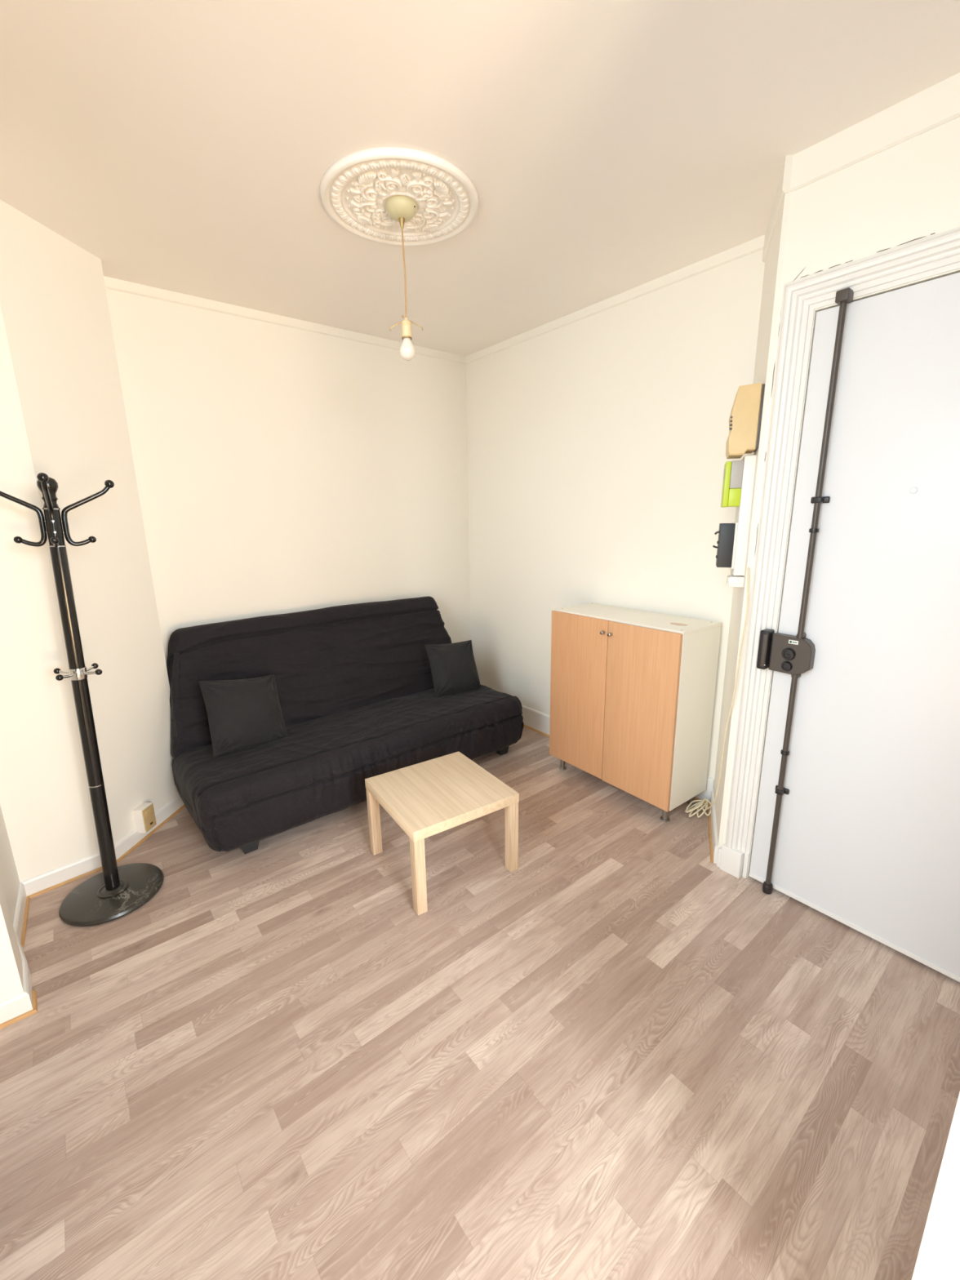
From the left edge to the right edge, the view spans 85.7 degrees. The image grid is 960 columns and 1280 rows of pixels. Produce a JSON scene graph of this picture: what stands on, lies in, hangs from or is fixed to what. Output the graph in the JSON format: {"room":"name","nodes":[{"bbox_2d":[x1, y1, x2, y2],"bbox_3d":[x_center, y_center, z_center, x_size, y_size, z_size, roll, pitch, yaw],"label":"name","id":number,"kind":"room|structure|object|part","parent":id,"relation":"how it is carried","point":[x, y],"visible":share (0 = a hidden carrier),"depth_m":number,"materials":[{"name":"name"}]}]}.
{"room":"living room","nodes":[
{"label":"living room","id":0,"kind":"room"},
{"bbox_2d":[0,805,23,1001],"bbox_3d":[-1.958,-0.149,1.675,0.302,2.900,0.754,-11,17,-37],"label":"wall","id":1,"kind":"structure","parent":0,"point":[11,961],"depth_m":1.81,"materials":[{"name":"paint"}]},
{"bbox_2d":[0,990,37,1029],"bbox_3d":[-1.663,1.304,1.789,0.206,0.011,0.109,-11,17,-37],"label":"trim","id":2,"kind":"structure","parent":1,"relation":"attached to","point":[34,1010],"depth_m":1.80,"materials":[{"name":"brown wood"}]},
{"bbox_2d":[0,794,183,1023],"bbox_3d":[-1.877,1.124,2.402,0.435,0.085,1.505,-3,13,-8],"label":"baseboard","id":3,"kind":"structure","parent":1,"relation":"attached to","point":[11,1007],"depth_m":2.40,"materials":[{"name":"white paint"}]},
{"bbox_2d":[20,804,185,946],"bbox_3d":[-1.926,1.108,2.635,0.243,0.011,1.105,0,13,5],"label":"trim","id":4,"kind":"structure","parent":1,"relation":"attached to","point":[28,899],"depth_m":2.47,"materials":[{"name":"brown wood"}]},
{"bbox_2d":[0,200,178,882],"bbox_3d":[-2.247,-0.346,2.526,1.081,2.900,0.968,-11,17,-37],"label":"wall","id":5,"kind":"structure","parent":0,"point":[63,417],"depth_m":2.36,"materials":[{"name":"paint"}]},
{"bbox_2d":[132,802,156,833],"bbox_3d":[-1.793,0.952,2.775,0.062,0.135,0.085,0,13,6],"label":"wall socket","id":6,"kind":"object","parent":5,"relation":"attached to","point":[144,815],"visible":1,"depth_m":2.75,"materials":[{"name":"white plastic"}]},
{"bbox_3d":[-1.771,0.953,2.773,0.006,0.127,0.077,0,13,6],"label":"plate","id":7,"kind":"part","parent":6,"relation":"part of","materials":[{"name":"plastic"}]},
{"bbox_2d":[524,724,706,803],"bbox_3d":[-0.280,0.954,3.174,2.364,0.012,2.270,-11,17,-37],"label":"trim","id":8,"kind":"structure","parent":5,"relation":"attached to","point":[525,726],"depth_m":4.08,"materials":[{"name":"brown wood"}]},
{"bbox_2d":[105,288,471,670],"bbox_3d":[-0.994,-0.696,3.922,2.676,2.900,0.300,-11,17,-37],"label":"wall","id":9,"kind":"structure","parent":0,"point":[279,469],"depth_m":3.40,"materials":[{"name":"paint"}]},
{"bbox_2d":[103,235,764,364],"bbox_3d":[-0.323,-1.839,2.525,2.380,0.052,2.286,-11,17,-37],"label":"trim","id":10,"kind":"structure","parent":9,"relation":"attached to","point":[755,245],"depth_m":3.05,"materials":[{"name":"paint"}]},
{"bbox_2d":[0,726,959,1279],"bbox_3d":[0.415,1.327,1.838,3.733,0.120,5.922,-11,17,-37],"label":"floor","id":11,"kind":"structure","parent":0,"point":[612,1054],"depth_m":1.60,"materials":[{"name":"laminate"}]},
{"bbox_2d":[0,472,164,926],"bbox_3d":[-1.696,0.274,2.168,0.396,1.842,0.396,1,13,7],"label":"coat rack","id":12,"kind":"object","parent":11,"relation":"on","point":[113,893],"visible":1,"depth_m":2.20,"materials":[{"name":"black metal"}]},
{"bbox_3d":[-1.762,-0.382,1.974,0.027,0.027,0.027,-9,16,-38],"label":"hook knob","id":13,"kind":"part","parent":12,"relation":"part of","materials":[{"name":"black paint"}]},
{"bbox_3d":[-1.552,-0.577,1.838,0.033,0.033,0.033,-9,16,-38],"label":"hook knob","id":14,"kind":"part","parent":12,"relation":"part of","materials":[{"name":"black paint"}]},
{"bbox_3d":[-1.602,-0.376,1.950,0.027,0.027,0.027,-9,16,-38],"label":"hook knob","id":15,"kind":"part","parent":12,"relation":"part of","materials":[{"name":"black paint"}]},
{"bbox_3d":[-1.763,0.129,2.159,0.025,0.025,0.025,-9,16,-38],"label":"peg knob","id":16,"kind":"part","parent":12,"relation":"part of","materials":[{"name":"black paint"}]},
{"bbox_3d":[-1.679,0.150,2.067,0.025,0.025,0.025,-9,16,-38],"label":"peg knob","id":17,"kind":"part","parent":12,"relation":"part of","materials":[{"name":"black paint"}]},
{"bbox_3d":[-1.577,-0.409,2.106,0.027,0.027,0.027,-9,16,-38],"label":"hook knob","id":18,"kind":"part","parent":12,"relation":"part of","materials":[{"name":"black paint"}]},
{"bbox_3d":[-1.668,0.112,2.242,0.025,0.025,0.025,-9,16,-38],"label":"peg knob","id":19,"kind":"part","parent":12,"relation":"part of","materials":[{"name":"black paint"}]},
{"bbox_3d":[-1.584,0.133,2.150,0.025,0.025,0.025,-9,16,-38],"label":"peg knob","id":20,"kind":"part","parent":12,"relation":"part of","materials":[{"name":"black paint"}]},
{"bbox_3d":[-1.508,-0.635,2.107,0.033,0.033,0.033,-9,16,-38],"label":"hook knob","id":21,"kind":"part","parent":12,"relation":"part of","materials":[{"name":"black paint"}]},
{"bbox_2d":[166,595,524,853],"bbox_3d":[-0.804,0.374,3.364,2.106,1.069,1.092,-11,17,-37],"label":"sofa","id":22,"kind":"object","parent":11,"relation":"on","point":[354,683],"visible":0.87,"depth_m":3.20,"materials":[{"name":"black fabric"}]},
{"bbox_2d":[198,674,287,756],"bbox_3d":[-1.334,0.413,2.949,0.235,0.432,0.489,10,17,39],"label":"cushion","id":23,"kind":"object","parent":22,"relation":"on","point":[242,713],"visible":0.98,"depth_m":2.87,"materials":[{"name":"black fabric"}]},
{"bbox_3d":[-1.196,1.045,2.680,0.110,0.090,0.060,-11,17,-37],"label":"leg","id":24,"kind":"part","parent":22,"relation":"part of","materials":[{"name":"black plastic"}]},
{"bbox_3d":[-1.024,0.159,3.594,2.082,0.779,0.168,-11,-3,-37],"label":"mattress","id":25,"kind":"part","parent":22,"relation":"part of","materials":[{"name":"black fabric"}]},
{"bbox_3d":[-0.723,0.672,3.336,2.100,0.396,0.839,-11,17,-37],"label":"seat mattress","id":26,"kind":"part","parent":22,"relation":"part of","materials":[{"name":"black fabric"}]},
{"bbox_2d":[424,640,481,697],"bbox_3d":[-0.190,0.204,3.791,0.414,0.374,0.208,-9,16,-31],"label":"cushion","id":27,"kind":"object","parent":22,"relation":"on","point":[453,667],"visible":1,"depth_m":3.72,"materials":[{"name":"black fabric"}]},
{"bbox_3d":[0.158,0.773,3.738,0.110,0.090,0.060,-11,17,-37],"label":"leg","id":28,"kind":"part","parent":22,"relation":"part of","materials":[{"name":"black plastic"}]},
{"bbox_2d":[364,751,519,915],"bbox_3d":[-0.191,0.900,2.535,0.544,0.408,0.544,-9,16,-32],"label":"coffee table","id":29,"kind":"object","parent":11,"relation":"on","point":[427,798],"visible":1,"depth_m":2.42,"materials":[{"name":"beige wood"}]},
{"bbox_3d":[-0.533,0.910,2.611,0.047,0.358,0.047,-9,16,-32],"label":"leg","id":30,"kind":"part","parent":29,"relation":"part of","materials":[{"name":"brown wood"}]},
{"bbox_3d":[-0.262,1.001,2.208,0.047,0.358,0.047,-9,16,-32],"label":"leg","id":31,"kind":"part","parent":29,"relation":"part of","materials":[{"name":"brown wood"}]},
{"bbox_3d":[0.151,0.933,2.470,0.047,0.358,0.047,-9,16,-32],"label":"leg","id":32,"kind":"part","parent":29,"relation":"part of","materials":[{"name":"brown wood"}]},
{"bbox_2d":[549,602,721,822],"bbox_3d":[0.871,0.388,3.143,0.414,1.091,0.904,-11,17,-36],"label":"base cabinet","id":33,"kind":"object","parent":11,"relation":"on","point":[633,691],"visible":0.99,"depth_m":2.89,"materials":[{"name":"brown wood"}]},
{"bbox_3d":[0.558,0.822,3.494,0.050,0.096,0.050,-11,17,-36],"label":"leg","id":34,"kind":"part","parent":33,"relation":"part of","materials":[{"name":"metal"}]},
{"bbox_3d":[0.603,0.330,3.213,0.018,0.981,0.447,-11,17,-36],"label":"door","id":35,"kind":"part","parent":33,"relation":"part of","materials":[{"name":"brown wood"}]},
{"bbox_3d":[0.884,-0.137,3.035,0.360,0.018,0.904,-11,17,-36],"label":"panel","id":36,"kind":"part","parent":33,"relation":"part of","materials":[{"name":"white plastic"}]},
{"bbox_3d":[0.874,0.410,2.857,0.018,0.981,0.447,-11,17,-36],"label":"door","id":37,"kind":"part","parent":33,"relation":"part of","materials":[{"name":"brown wood"}]},
{"bbox_3d":[1.033,0.958,2.885,0.050,0.096,0.050,-11,17,-36],"label":"leg","id":38,"kind":"part","parent":33,"relation":"part of","materials":[{"name":"metal"}]},
{"bbox_3d":[1.244,0.918,3.041,0.050,0.096,0.050,-11,17,-36],"label":"leg","id":39,"kind":"part","parent":33,"relation":"part of","materials":[{"name":"metal"}]},
{"bbox_3d":[1.160,0.424,2.805,0.360,0.976,0.018,-11,17,-36],"label":"panel","id":40,"kind":"part","parent":33,"relation":"part of","materials":[{"name":"white plastic"}]},
{"bbox_2d":[0,0,959,356],"bbox_3d":[0.368,-1.612,1.143,3.733,0.120,5.922,-11,17,-37],"label":"ceiling","id":41,"kind":"structure","parent":0,"point":[608,148],"depth_m":1.68,"materials":[{"name":"paint"}]},
{"bbox_2d":[320,146,478,245],"bbox_3d":[-0.317,-1.749,2.079,0.624,0.026,0.624,5,15,25],"label":"ceiling rose","id":42,"kind":"object","parent":41,"relation":"attached to","point":[355,189],"visible":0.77,"depth_m":2.00,"materials":[{"name":"paint"}]},
{"bbox_2d":[385,195,422,360],"bbox_3d":[-0.312,-1.471,2.144,0.126,0.570,0.126,-11,17,-37],"label":"pendant lamp","id":43,"kind":"object","parent":42,"relation":"hanging from","point":[402,209],"visible":1,"depth_m":2.10,"materials":[{"name":"beige plastic"}]},
{"bbox_3d":[-0.311,-1.510,2.136,0.010,0.330,0.007,-5,14,-16],"label":"cord","id":44,"kind":"part","parent":43,"relation":"part of","materials":[{"name":"white plastic"}]},
{"bbox_3d":[-0.309,-1.236,2.200,0.066,0.086,0.066,-11,17,-37],"label":"light bulb","id":45,"kind":"part","parent":43,"relation":"part of","materials":[{"name":"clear glass"}]},
{"bbox_2d":[466,248,764,778],"bbox_3d":[0.741,-0.662,3.663,0.300,2.900,2.282,-11,17,-37],"label":"wall","id":46,"kind":"structure","parent":0,"point":[597,443],"depth_m":3.23,"materials":[{"name":"paint"}]},
{"bbox_2d":[521,705,714,801],"bbox_3d":[-0.279,0.877,3.167,2.380,0.165,2.286,-11,17,-37],"label":"baseboard","id":47,"kind":"structure","parent":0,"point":[537,720],"depth_m":4.06,"materials":[{"name":"white paint"}]},
{"bbox_2d":[713,192,791,848],"bbox_3d":[1.320,-0.391,2.477,0.153,2.900,0.693,5,15,23],"label":"wall","id":48,"kind":"structure","parent":0,"point":[774,263],"depth_m":2.25,"materials":[{"name":"paint"}]},
{"bbox_2d":[707,803,713,862],"bbox_3d":[1.240,1.021,2.787,0.014,0.012,0.569,4,14,21],"label":"trim","id":49,"kind":"structure","parent":48,"relation":"attached to","point":[708,810],"depth_m":2.71,"materials":[{"name":"brown wood"}]},
{"bbox_2d":[710,789,719,863],"bbox_3d":[1.252,0.979,2.772,0.018,0.100,0.569,4,14,21],"label":"baseboard","id":50,"kind":"structure","parent":48,"relation":"attached to","point":[713,815],"depth_m":2.67,"materials":[{"name":"white paint"}]},
{"bbox_2d":[684,567,749,817],"bbox_3d":[1.168,0.330,2.601,0.144,1.437,0.558,4,14,18],"label":"cable","id":51,"kind":"object","parent":48,"relation":"attached to","point":[700,803],"visible":1,"depth_m":2.43,"materials":[{"name":"white plastic"}]},
{"bbox_2d":[726,568,744,587],"bbox_3d":[1.134,-0.282,2.299,0.066,0.086,0.080,4,14,21],"label":"junction box","id":52,"kind":"object","parent":48,"relation":"attached to","point":[732,580],"visible":1,"depth_m":2.27,"materials":[{"name":"white plastic"}]},
{"bbox_2d":[730,454,756,575],"bbox_3d":[1.166,-0.547,2.299,0.044,0.500,0.200,4,14,21],"label":"board","id":53,"kind":"object","parent":48,"relation":"attached to","point":[743,512],"visible":0.94,"depth_m":2.21,"materials":[{"name":"white plastic"}]},
{"bbox_2d":[712,522,737,568],"bbox_3d":[1.093,-0.426,2.323,0.091,0.198,0.132,4,14,21],"label":"circuit breaker","id":54,"kind":"object","parent":53,"relation":"attached to","point":[727,532],"visible":1,"depth_m":2.27,"materials":[{"name":"black plastic"}]},
{"bbox_3d":[1.131,-0.423,2.308,0.010,0.198,0.132,4,14,21],"label":"plate","id":55,"kind":"part","parent":54,"relation":"part of","materials":[{"name":"white plastic"}]},
{"bbox_2d":[720,460,743,507],"bbox_3d":[1.103,-0.680,2.269,0.070,0.190,0.130,4,14,21],"label":"meter","id":56,"kind":"object","parent":53,"relation":"attached to","point":[733,470],"visible":1,"depth_m":2.21,"materials":[{"name":"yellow plastic"}]},
{"bbox_2d":[725,382,764,458],"bbox_3d":[1.105,-0.909,2.166,0.116,0.268,0.170,4,14,21],"label":"meter box","id":57,"kind":"object","parent":48,"relation":"attached to","point":[745,416],"visible":0.98,"depth_m":2.09,"materials":[{"name":"beige plastic"}]},
{"bbox_3d":[1.153,-0.913,2.145,0.013,0.240,0.158,4,14,21],"label":"plate","id":58,"kind":"part","parent":57,"relation":"part of","materials":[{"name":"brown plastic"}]},
{"bbox_2d":[722,116,959,877],"bbox_3d":[1.735,-0.216,1.710,0.300,2.900,1.495,-11,17,-37],"label":"wall","id":59,"kind":"structure","parent":0,"point":[909,190],"depth_m":1.73,"materials":[{"name":"paint"}]},
{"bbox_2d":[716,843,750,878],"bbox_3d":[1.196,1.041,2.450,0.051,0.130,0.133,-11,17,-37],"label":"trim","id":60,"kind":"structure","parent":59,"relation":"attached to","point":[734,862],"depth_m":2.42,"materials":[{"name":"white paint"}]},
{"bbox_2d":[756,628,774,669],"bbox_3d":[1.194,0.038,2.165,0.060,0.165,0.036,-11,17,-37],"label":"lock keeper","id":61,"kind":"object","parent":59,"relation":"attached to","point":[766,635],"visible":0.92,"depth_m":2.15,"materials":[{"name":"black metal"}]},
{"bbox_2d":[724,226,959,854],"bbox_3d":[1.504,-0.082,1.780,0.057,2.365,1.118,-11,17,-37],"label":"trim","id":62,"kind":"structure","parent":59,"relation":"attached to","point":[940,253],"depth_m":2.02,"materials":[{"name":"white paint"}]},
{"bbox_2d":[754,232,935,556],"bbox_3d":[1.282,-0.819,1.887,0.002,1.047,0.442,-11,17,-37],"label":"door frame","id":63,"kind":"structure","parent":59,"relation":"attached to","point":[934,233],"depth_m":1.89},
{"bbox_2d":[749,271,959,982],"bbox_3d":[1.525,0.027,1.821,0.044,2.350,0.877,-11,17,-37],"label":"door","id":64,"kind":"structure","parent":59,"relation":"in","point":[868,839],"depth_m":1.88,"materials":[{"name":"paint"}]},
{"bbox_2d":[762,287,853,894],"bbox_3d":[1.257,-0.037,2.070,0.058,2.397,0.150,-11,17,-37],"label":"lock","id":65,"kind":"object","parent":64,"relation":"attached to","point":[793,655],"visible":1,"depth_m":2.04,"materials":[{"name":"black metal"}]},
{"bbox_2d":[762,72,959,262],"bbox_3d":[1.498,-1.591,1.477,0.429,0.110,1.866,-7,14,-23],"label":"trim","id":66,"kind":"structure","parent":59,"relation":"attached to","point":[938,104],"depth_m":1.68,"materials":[{"name":"paint"}]},
{"bbox_2d":[911,1093,959,1279],"bbox_3d":[1.437,0.216,-0.098,0.150,2.900,2.074,-11,17,-37],"label":"wall partition","id":67,"kind":"structure","parent":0,"point":[939,1254],"depth_m":0.84,"materials":[{"name":"paint"}]}
]}

